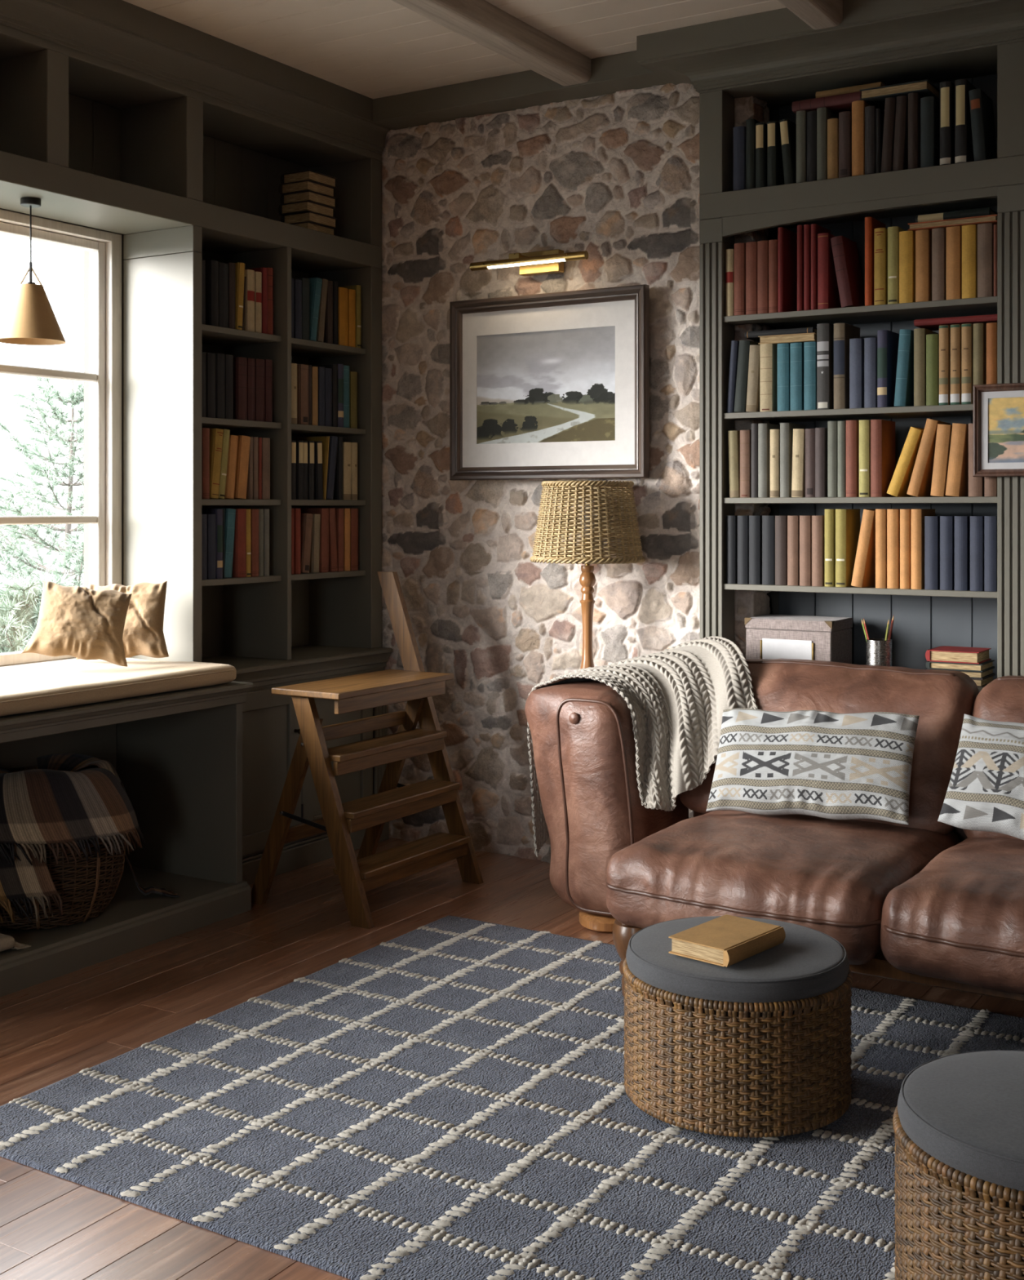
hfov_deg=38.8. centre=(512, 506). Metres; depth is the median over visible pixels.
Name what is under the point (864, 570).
book
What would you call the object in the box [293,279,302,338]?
book
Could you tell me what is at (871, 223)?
book
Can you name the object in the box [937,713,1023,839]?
throw pillow
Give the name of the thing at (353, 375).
book
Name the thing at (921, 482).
book
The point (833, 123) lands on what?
book
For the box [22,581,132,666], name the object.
cushion
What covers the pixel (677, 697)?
throw blanket
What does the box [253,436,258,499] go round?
book
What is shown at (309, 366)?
book
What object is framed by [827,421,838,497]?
book
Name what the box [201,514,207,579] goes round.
book
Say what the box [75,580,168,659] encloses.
cushion
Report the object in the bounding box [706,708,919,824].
throw pillow
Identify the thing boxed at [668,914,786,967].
book
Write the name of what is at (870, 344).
book
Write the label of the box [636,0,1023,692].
bookcase
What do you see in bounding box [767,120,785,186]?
book
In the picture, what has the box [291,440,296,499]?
book
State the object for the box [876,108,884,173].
book
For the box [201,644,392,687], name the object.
countertop
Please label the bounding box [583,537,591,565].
bulb socket
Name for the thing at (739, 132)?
book
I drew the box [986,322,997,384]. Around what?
book
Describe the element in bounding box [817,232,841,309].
book
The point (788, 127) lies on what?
book
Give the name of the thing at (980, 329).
book
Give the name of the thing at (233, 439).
book
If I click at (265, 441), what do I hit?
book
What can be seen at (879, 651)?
pencil cup
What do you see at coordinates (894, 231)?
book
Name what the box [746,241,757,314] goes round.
book
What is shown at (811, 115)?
book
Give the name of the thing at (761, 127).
book
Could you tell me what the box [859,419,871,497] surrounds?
book
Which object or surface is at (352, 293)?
book
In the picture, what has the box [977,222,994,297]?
book
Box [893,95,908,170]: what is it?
book
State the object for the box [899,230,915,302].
book
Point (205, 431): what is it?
book
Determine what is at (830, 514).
book
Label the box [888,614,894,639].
pencil
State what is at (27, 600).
bush
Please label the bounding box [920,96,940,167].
book
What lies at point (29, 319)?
pendant lamp
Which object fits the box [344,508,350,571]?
book
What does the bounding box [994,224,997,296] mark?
book
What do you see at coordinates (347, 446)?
book
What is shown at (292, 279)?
book
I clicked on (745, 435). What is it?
book
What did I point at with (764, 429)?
book
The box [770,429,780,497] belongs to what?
book
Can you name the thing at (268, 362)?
book
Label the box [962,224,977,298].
book
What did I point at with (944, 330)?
book
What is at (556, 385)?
artwork
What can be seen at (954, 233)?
book
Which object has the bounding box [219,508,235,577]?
book
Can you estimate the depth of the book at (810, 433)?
4.51 m
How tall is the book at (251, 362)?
0.211 m
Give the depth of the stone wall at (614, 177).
5.19 m
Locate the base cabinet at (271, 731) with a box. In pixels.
[242,666,389,884]
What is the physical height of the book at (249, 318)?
0.210 m
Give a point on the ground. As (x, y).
(82, 581)
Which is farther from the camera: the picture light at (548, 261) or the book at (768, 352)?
the picture light at (548, 261)
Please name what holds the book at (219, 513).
on the bookcase at (165, 337)
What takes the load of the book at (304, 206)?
on the book at (310, 216)
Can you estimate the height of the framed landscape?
0.646 m
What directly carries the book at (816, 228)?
on the bookcase at (775, 57)
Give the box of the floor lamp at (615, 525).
[529,480,645,669]
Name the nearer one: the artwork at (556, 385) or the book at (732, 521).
the book at (732, 521)
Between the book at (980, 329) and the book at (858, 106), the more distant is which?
the book at (858, 106)
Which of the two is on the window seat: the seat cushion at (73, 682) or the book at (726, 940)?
the seat cushion at (73, 682)
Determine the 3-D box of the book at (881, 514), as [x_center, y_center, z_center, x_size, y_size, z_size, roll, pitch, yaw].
[1.152,0.126,4.457,0.032,0.239,0.147,0,0,32]
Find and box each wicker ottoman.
[622,915,853,1137]
[893,1050,1023,1279]
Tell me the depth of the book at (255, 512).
4.93 m
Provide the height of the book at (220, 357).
0.214 m
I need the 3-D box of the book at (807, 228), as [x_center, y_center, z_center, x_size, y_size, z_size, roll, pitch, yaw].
[0.953,-0.745,4.580,0.017,0.267,0.146,0,0,32]
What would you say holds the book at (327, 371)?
on the bookcase at (165, 337)
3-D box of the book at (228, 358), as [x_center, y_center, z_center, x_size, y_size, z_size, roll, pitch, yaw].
[-0.999,-0.399,4.871,0.149,0.213,0.036,0,0,32]
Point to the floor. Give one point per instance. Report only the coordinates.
(52, 1227)
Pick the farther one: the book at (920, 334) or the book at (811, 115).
the book at (811, 115)
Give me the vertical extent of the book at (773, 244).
0.230 m
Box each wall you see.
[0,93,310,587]
[381,83,771,862]
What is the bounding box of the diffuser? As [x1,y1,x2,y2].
[487,258,565,268]
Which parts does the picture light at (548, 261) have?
wall plate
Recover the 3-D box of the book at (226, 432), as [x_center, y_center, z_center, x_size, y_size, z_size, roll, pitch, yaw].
[-1.012,-0.143,4.854,0.150,0.232,0.056,0,0,32]
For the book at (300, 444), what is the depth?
5.14 m
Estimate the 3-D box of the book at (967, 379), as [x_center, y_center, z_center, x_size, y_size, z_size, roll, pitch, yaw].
[1.370,-0.419,4.324,0.028,0.236,0.151,0,0,32]
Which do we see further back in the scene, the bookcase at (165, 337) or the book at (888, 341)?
the bookcase at (165, 337)
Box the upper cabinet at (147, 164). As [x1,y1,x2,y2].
[0,0,390,273]
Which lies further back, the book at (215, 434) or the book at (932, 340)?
the book at (215, 434)
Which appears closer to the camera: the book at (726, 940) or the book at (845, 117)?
the book at (726, 940)
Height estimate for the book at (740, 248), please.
0.230 m
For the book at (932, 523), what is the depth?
4.31 m
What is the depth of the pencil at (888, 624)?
4.42 m
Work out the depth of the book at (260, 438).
4.96 m
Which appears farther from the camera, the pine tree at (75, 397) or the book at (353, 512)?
the pine tree at (75, 397)
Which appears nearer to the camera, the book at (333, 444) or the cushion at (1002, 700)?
the cushion at (1002, 700)
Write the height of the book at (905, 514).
0.239 m
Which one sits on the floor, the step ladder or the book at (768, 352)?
the step ladder
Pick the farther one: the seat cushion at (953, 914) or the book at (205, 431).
the book at (205, 431)
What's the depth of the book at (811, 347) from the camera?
4.51 m
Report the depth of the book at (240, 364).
4.88 m
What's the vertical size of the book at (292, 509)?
0.232 m
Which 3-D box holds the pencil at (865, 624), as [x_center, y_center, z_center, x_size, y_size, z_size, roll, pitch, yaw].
[1.100,0.432,4.448,0.048,0.181,0.006,0,0,30]
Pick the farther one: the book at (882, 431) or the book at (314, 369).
the book at (314, 369)
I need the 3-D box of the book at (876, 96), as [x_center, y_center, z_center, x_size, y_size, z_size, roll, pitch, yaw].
[1.187,-1.255,4.435,0.207,0.030,0.152,0,0,32]
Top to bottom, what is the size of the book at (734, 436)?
0.214 m
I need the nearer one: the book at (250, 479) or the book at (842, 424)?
the book at (842, 424)
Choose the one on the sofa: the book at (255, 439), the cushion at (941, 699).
the cushion at (941, 699)
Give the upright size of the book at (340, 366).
0.232 m
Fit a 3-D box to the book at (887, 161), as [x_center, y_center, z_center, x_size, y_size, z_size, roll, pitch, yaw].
[1.169,-1.122,4.440,0.044,0.226,0.143,0,0,32]
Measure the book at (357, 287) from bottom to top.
0.235 m
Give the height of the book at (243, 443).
0.215 m
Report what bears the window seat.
on the floor
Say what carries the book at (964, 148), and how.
on the bookcase at (775, 57)
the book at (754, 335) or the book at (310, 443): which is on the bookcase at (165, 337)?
the book at (310, 443)
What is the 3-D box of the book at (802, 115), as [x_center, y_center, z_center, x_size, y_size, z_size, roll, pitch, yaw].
[0.938,-1.122,4.591,0.030,0.225,0.156,0,0,32]
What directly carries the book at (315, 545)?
on the bookcase at (165, 337)
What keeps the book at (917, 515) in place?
on the bookcase at (775, 57)
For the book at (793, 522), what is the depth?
4.54 m
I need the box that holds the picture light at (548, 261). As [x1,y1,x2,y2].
[470,248,588,275]
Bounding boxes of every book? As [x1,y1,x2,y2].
[201,351,205,417]
[201,427,209,498]
[201,508,222,578]
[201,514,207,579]
[205,259,218,326]
[205,352,215,417]
[207,514,215,579]
[209,428,223,498]
[215,353,225,418]
[218,262,228,328]
[218,428,230,498]
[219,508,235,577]
[222,509,224,578]
[224,435,238,498]
[225,262,235,328]
[225,354,233,418]
[231,508,246,577]
[233,356,247,420]
[234,435,250,498]
[235,262,244,329]
[239,436,253,499]
[242,275,246,329]
[244,269,254,331]
[246,266,267,333]
[246,508,259,576]
[246,509,251,577]
[247,358,255,420]
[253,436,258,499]
[254,271,262,333]
[255,358,264,421]
[257,508,263,576]
[258,437,262,499]
[260,508,269,575]
[262,437,270,499]
[263,359,272,422]
[266,266,273,334]
[278,179,335,197]
[278,200,334,217]
[280,169,337,188]
[280,190,337,208]
[280,211,337,228]
[291,221,335,235]
[291,278,293,337]
[291,363,297,423]
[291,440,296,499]
[291,508,294,574]
[293,277,309,340]
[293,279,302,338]
[294,508,301,573]
[296,435,329,499]
[296,440,303,499]
[297,364,308,424]
[301,508,328,572]
[301,513,313,573]
[302,507,337,572]
[303,440,307,499]
[307,440,314,499]
[308,364,311,425]
[309,277,322,341]
[309,514,320,573]
[311,364,337,426]
[311,366,318,425]
[312,435,337,499]
[314,440,323,499]
[315,278,328,342]
[318,366,324,426]
[323,280,333,343]
[324,368,331,426]
[333,280,337,344]
[333,436,342,499]
[335,508,344,571]
[337,284,361,347]
[337,287,348,346]
[337,364,343,427]
[342,441,351,499]
[343,364,349,427]
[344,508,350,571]
[348,288,355,346]
[349,371,357,428]
[350,508,358,570]
[351,442,357,499]
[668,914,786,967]
[725,248,734,315]
[726,340,739,413]
[727,515,738,583]
[728,430,740,497]
[733,125,746,191]
[734,242,746,315]
[734,340,759,412]
[737,515,749,584]
[740,430,751,497]
[745,327,817,341]
[746,119,759,189]
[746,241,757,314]
[746,344,759,412]
[749,515,767,584]
[751,423,758,497]
[755,122,767,187]
[757,240,768,313]
[758,332,817,344]
[758,423,780,497]
[760,343,777,411]
[762,515,779,584]
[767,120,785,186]
[768,239,777,312]
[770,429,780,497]
[775,515,792,585]
[777,226,797,311]
[777,342,791,411]
[779,118,796,184]
[780,422,805,497]
[787,515,804,585]
[791,91,862,115]
[791,342,804,410]
[791,428,805,497]
[796,110,807,182]
[797,224,804,311]
[800,515,815,586]
[804,224,811,310]
[804,341,817,409]
[805,428,815,497]
[807,110,817,181]
[811,223,831,309]
[812,515,825,586]
[815,81,886,97]
[815,427,827,497]
[817,106,839,180]
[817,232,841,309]
[817,323,834,409]
[825,509,835,586]
[827,118,839,178]
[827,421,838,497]
[831,235,865,307]
[834,322,860,408]
[835,509,860,586]
[838,421,846,497]
[839,111,852,177]
[846,420,859,497]
[849,337,864,408]
[851,509,875,587]
[852,100,871,176]
[859,79,940,109]
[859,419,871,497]
[864,337,877,408]
[865,105,878,174]
[865,216,886,306]
[871,419,895,497]
[874,227,888,305]
[875,509,887,588]
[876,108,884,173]
[877,329,899,407]
[881,97,897,172]
[887,426,924,497]
[887,509,900,588]
[888,226,906,303]
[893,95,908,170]
[894,328,914,406]
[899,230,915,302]
[900,509,911,588]
[906,417,951,497]
[908,92,923,168]
[908,213,997,231]
[911,509,935,589]
[914,314,997,330]
[914,328,938,405]
[915,207,998,222]
[915,229,932,302]
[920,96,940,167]
[924,515,940,590]
[925,645,991,663]
[925,659,995,671]
[925,667,995,679]
[926,333,939,405]
[930,423,956,497]
[932,227,946,300]
[939,324,951,404]
[940,80,955,164]
[940,515,955,590]
[945,422,968,496]
[946,226,962,299]
[951,324,962,404]
[955,78,977,163]
[955,515,970,591]
[961,323,973,404]
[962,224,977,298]
[968,88,997,160]
[968,423,984,496]
[970,515,984,591]
[972,674,995,687]
[973,323,986,384]
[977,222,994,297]
[984,476,997,496]
[984,515,997,591]
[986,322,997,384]
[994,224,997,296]
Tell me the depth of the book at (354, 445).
5.41 m
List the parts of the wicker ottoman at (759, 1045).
cushion lid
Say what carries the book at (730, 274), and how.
on the bookcase at (775, 57)
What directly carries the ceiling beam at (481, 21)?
attached to the ceiling
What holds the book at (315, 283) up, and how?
on the bookcase at (165, 337)
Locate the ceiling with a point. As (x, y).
(373, 49)
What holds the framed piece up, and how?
attached to the bookcase at (775, 57)
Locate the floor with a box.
[0,837,1023,1279]
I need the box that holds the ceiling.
[123,0,786,98]
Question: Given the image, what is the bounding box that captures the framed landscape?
[449,284,649,479]
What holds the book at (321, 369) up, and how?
on the bookcase at (165, 337)
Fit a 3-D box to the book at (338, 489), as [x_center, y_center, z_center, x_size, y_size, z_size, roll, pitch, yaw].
[-0.692,-0.142,5.381,0.155,0.232,0.023,0,0,32]
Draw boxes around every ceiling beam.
[392,0,591,85]
[777,0,843,29]
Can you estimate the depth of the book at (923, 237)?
4.33 m
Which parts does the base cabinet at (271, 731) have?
door, knob, door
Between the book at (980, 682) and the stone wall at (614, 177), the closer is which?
the book at (980, 682)
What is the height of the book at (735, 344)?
0.231 m
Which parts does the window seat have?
panel, panel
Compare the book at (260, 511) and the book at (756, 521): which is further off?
the book at (260, 511)
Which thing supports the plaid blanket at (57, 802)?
on the wicker basket
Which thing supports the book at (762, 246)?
on the bookcase at (775, 57)
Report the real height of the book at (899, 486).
0.211 m
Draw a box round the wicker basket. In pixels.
[0,765,125,930]
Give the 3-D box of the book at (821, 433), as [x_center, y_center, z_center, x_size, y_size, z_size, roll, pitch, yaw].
[0.989,-0.138,4.555,0.031,0.214,0.149,0,0,32]
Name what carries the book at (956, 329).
on the bookcase at (775, 57)
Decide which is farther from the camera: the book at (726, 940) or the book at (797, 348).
the book at (797, 348)
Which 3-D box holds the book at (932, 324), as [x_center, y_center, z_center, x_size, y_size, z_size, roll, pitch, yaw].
[1.346,-0.552,4.348,0.243,0.019,0.150,0,0,32]
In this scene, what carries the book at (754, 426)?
on the bookcase at (775, 57)
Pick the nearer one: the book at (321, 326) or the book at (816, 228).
the book at (816, 228)
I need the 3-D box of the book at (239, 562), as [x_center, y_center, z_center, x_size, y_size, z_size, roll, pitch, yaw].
[-0.968,0.121,4.922,0.155,0.231,0.043,0,0,32]
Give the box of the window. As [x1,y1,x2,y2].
[0,208,121,669]
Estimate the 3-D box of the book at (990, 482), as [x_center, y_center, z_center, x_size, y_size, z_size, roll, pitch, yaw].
[1.431,-0.137,4.290,0.036,0.213,0.157,0,0,32]
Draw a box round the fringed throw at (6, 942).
[0,933,31,951]
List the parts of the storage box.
lid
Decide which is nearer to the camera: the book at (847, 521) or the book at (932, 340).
the book at (932, 340)
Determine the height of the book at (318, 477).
0.211 m
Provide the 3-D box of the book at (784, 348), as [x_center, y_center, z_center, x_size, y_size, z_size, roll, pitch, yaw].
[0.886,-0.407,4.619,0.039,0.212,0.146,0,0,32]
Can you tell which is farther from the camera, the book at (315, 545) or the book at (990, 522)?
the book at (315, 545)
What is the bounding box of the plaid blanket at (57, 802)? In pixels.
[0,753,180,923]
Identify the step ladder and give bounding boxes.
[251,571,483,928]
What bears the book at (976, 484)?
on the bookcase at (775, 57)
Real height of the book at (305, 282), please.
0.220 m
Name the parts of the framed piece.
frame rail, frame rail, frame rail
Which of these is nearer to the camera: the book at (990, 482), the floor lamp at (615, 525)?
the book at (990, 482)
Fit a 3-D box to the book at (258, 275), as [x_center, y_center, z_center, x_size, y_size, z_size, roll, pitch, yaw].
[-0.930,-0.697,4.997,0.168,0.208,0.030,0,0,32]
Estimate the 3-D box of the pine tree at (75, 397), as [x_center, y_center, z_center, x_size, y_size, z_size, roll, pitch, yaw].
[-2.776,0.659,8.879,2.116,3.104,2.037,0,0,-32]
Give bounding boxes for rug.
[0,915,1023,1279]
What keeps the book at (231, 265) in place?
on the bookcase at (165, 337)
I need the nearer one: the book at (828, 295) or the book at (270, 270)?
the book at (828, 295)
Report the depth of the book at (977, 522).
4.24 m
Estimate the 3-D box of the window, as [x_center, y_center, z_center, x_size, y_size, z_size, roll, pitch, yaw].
[-1.803,-0.185,4.067,0.140,1.430,1.790,0,0,32]
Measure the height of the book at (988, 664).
0.022 m
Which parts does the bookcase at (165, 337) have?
panel, shelf, shelf, shelf, shelf, panel, shelf, shelf, shelf, shelf, panel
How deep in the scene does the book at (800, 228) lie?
4.53 m
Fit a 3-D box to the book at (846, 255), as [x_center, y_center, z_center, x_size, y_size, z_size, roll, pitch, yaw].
[1.046,-0.723,4.517,0.071,0.222,0.146,0,0,32]
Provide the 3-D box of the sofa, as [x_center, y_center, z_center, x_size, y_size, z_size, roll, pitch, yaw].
[1.341,0.853,3.551,3.244,0.794,1.082,0,0,32]
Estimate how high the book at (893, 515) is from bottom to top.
0.239 m
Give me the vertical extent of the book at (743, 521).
0.218 m
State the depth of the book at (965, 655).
4.32 m
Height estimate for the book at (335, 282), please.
0.232 m
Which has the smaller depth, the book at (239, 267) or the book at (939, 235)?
the book at (939, 235)
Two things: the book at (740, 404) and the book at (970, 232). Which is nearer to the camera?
the book at (970, 232)
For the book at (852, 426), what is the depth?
4.44 m
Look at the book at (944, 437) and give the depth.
4.30 m
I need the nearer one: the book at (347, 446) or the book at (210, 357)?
the book at (210, 357)
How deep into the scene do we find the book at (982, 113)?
4.25 m
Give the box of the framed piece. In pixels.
[973,382,1023,476]
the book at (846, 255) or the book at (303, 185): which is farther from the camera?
the book at (303, 185)
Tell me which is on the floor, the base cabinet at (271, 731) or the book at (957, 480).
the base cabinet at (271, 731)
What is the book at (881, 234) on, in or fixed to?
on the bookcase at (775, 57)
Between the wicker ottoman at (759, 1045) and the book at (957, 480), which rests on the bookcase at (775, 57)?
the book at (957, 480)
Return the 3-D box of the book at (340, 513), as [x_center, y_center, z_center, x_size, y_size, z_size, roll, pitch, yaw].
[-0.687,0.121,5.383,0.151,0.231,0.033,0,0,32]
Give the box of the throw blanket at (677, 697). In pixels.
[527,635,758,857]
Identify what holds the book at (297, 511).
on the bookcase at (165, 337)
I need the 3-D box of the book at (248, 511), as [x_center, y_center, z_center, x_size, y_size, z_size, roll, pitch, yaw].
[-0.954,0.122,4.955,0.157,0.230,0.025,0,0,32]
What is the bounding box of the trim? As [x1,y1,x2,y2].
[372,50,671,129]
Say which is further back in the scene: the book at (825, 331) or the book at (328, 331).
the book at (328, 331)
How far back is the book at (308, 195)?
5.23 m
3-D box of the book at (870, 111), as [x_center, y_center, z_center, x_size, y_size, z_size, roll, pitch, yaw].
[1.124,-1.113,4.475,0.031,0.208,0.156,0,0,32]
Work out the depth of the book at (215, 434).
4.78 m
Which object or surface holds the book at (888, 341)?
on the bookcase at (775, 57)
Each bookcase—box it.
[123,225,382,662]
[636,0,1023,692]
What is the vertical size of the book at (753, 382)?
0.213 m
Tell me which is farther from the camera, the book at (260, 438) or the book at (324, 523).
the book at (324, 523)
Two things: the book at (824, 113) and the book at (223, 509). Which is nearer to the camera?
the book at (824, 113)
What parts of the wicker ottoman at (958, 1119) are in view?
cushion lid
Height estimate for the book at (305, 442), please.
0.209 m
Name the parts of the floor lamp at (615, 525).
stem, lamp shade, bulb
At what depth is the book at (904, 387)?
4.36 m
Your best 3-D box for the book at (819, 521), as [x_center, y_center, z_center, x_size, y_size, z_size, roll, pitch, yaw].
[0.983,0.136,4.563,0.035,0.219,0.155,0,0,32]
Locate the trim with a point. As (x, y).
(612, 73)
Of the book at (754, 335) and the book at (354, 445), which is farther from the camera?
the book at (354, 445)
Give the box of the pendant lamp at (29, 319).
[0,196,66,345]
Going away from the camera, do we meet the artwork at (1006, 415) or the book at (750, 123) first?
the artwork at (1006, 415)
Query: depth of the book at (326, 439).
5.28 m
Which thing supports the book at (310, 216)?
on the book at (308, 224)
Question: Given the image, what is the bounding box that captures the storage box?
[744,613,853,663]
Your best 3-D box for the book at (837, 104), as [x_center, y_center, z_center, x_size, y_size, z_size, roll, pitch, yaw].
[1.008,-1.253,4.548,0.220,0.031,0.152,0,0,32]
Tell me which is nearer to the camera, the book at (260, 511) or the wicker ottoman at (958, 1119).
the wicker ottoman at (958, 1119)
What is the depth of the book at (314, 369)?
5.21 m
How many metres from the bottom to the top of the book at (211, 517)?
0.213 m
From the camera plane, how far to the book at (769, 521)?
4.59 m
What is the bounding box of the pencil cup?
[866,638,892,666]
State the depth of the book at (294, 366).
5.11 m
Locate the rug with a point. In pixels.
(446, 1098)
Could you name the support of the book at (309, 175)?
on the book at (303, 185)
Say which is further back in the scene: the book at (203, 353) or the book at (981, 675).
the book at (203, 353)
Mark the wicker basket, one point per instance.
(86, 889)
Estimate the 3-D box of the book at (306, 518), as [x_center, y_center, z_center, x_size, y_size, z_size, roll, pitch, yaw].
[-0.788,0.130,5.221,0.154,0.214,0.060,0,0,32]
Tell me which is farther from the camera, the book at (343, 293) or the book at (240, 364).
the book at (343, 293)
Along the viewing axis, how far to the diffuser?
5.02 m
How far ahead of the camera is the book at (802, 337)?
4.55 m
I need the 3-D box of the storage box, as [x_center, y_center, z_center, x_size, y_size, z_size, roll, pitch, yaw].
[0.917,0.440,4.641,0.288,0.175,0.205,0,0,32]
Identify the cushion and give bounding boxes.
[0,657,236,716]
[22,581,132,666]
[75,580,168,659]
[606,810,960,964]
[679,658,979,834]
[880,837,1023,995]
[963,675,1023,839]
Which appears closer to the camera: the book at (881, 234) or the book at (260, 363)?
the book at (881, 234)
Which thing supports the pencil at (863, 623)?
in the pencil cup
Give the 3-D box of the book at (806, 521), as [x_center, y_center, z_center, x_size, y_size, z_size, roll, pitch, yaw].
[0.947,0.136,4.581,0.037,0.219,0.142,0,0,32]
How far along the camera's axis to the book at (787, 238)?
4.59 m
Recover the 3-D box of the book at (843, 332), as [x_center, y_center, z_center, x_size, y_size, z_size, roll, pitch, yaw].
[1.042,-0.433,4.523,0.036,0.263,0.154,0,0,32]
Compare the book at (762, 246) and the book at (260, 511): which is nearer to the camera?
the book at (762, 246)
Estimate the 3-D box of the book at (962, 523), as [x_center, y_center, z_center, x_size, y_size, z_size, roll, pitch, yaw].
[1.353,0.136,4.326,0.038,0.218,0.142,0,0,32]
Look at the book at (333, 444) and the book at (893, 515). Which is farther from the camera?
the book at (333, 444)
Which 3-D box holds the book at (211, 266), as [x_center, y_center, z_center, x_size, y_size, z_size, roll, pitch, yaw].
[-1.036,-0.701,4.812,0.153,0.216,0.036,0,0,32]
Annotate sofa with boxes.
[524,658,1023,1002]
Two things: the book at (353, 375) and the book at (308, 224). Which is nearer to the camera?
the book at (308, 224)
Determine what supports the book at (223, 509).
on the bookcase at (165, 337)
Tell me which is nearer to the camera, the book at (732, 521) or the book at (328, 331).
the book at (732, 521)
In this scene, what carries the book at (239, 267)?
on the bookcase at (165, 337)
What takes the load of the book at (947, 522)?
on the bookcase at (775, 57)
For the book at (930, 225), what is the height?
0.020 m
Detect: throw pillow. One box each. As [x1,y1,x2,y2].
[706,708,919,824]
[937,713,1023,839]
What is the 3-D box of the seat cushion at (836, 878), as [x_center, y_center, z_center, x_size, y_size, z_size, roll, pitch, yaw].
[0.730,0.958,3.813,0.719,0.236,0.867,0,0,32]
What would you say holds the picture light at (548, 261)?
attached to the stone wall at (614, 177)
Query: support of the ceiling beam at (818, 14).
attached to the ceiling
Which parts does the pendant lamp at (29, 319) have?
cord, lamp shade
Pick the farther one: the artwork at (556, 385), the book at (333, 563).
the book at (333, 563)
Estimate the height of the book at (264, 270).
0.227 m
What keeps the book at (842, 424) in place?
on the bookcase at (775, 57)
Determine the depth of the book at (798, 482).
4.53 m
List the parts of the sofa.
arm, leg, frame, frame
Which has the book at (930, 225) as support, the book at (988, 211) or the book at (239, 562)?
the book at (988, 211)
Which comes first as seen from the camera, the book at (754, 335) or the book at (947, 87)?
the book at (947, 87)
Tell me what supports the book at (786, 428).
on the bookcase at (775, 57)
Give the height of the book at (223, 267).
0.214 m
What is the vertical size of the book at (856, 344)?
0.213 m
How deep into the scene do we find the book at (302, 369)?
5.15 m
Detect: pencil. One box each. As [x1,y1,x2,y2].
[862,619,867,640]
[863,617,870,639]
[884,618,889,640]
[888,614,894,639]
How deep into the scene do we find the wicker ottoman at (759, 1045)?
2.87 m
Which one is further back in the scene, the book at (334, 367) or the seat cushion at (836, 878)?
the book at (334, 367)
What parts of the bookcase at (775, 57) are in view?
cornice, shelf, shelf, shelf, shelf, panel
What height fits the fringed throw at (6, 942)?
0.046 m
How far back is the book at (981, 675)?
4.28 m
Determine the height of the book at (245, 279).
0.185 m
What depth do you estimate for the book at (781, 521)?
4.56 m
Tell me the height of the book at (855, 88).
0.026 m
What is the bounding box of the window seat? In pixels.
[0,680,253,997]
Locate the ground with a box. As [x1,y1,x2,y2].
[0,571,84,648]
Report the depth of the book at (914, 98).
4.34 m
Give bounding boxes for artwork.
[476,325,615,444]
[988,396,1023,462]
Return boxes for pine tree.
[0,364,84,653]
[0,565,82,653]
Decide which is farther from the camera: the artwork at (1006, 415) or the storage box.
the storage box
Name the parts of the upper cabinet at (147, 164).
panel, cornice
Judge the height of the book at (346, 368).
0.231 m
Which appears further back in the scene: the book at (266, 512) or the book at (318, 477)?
the book at (318, 477)

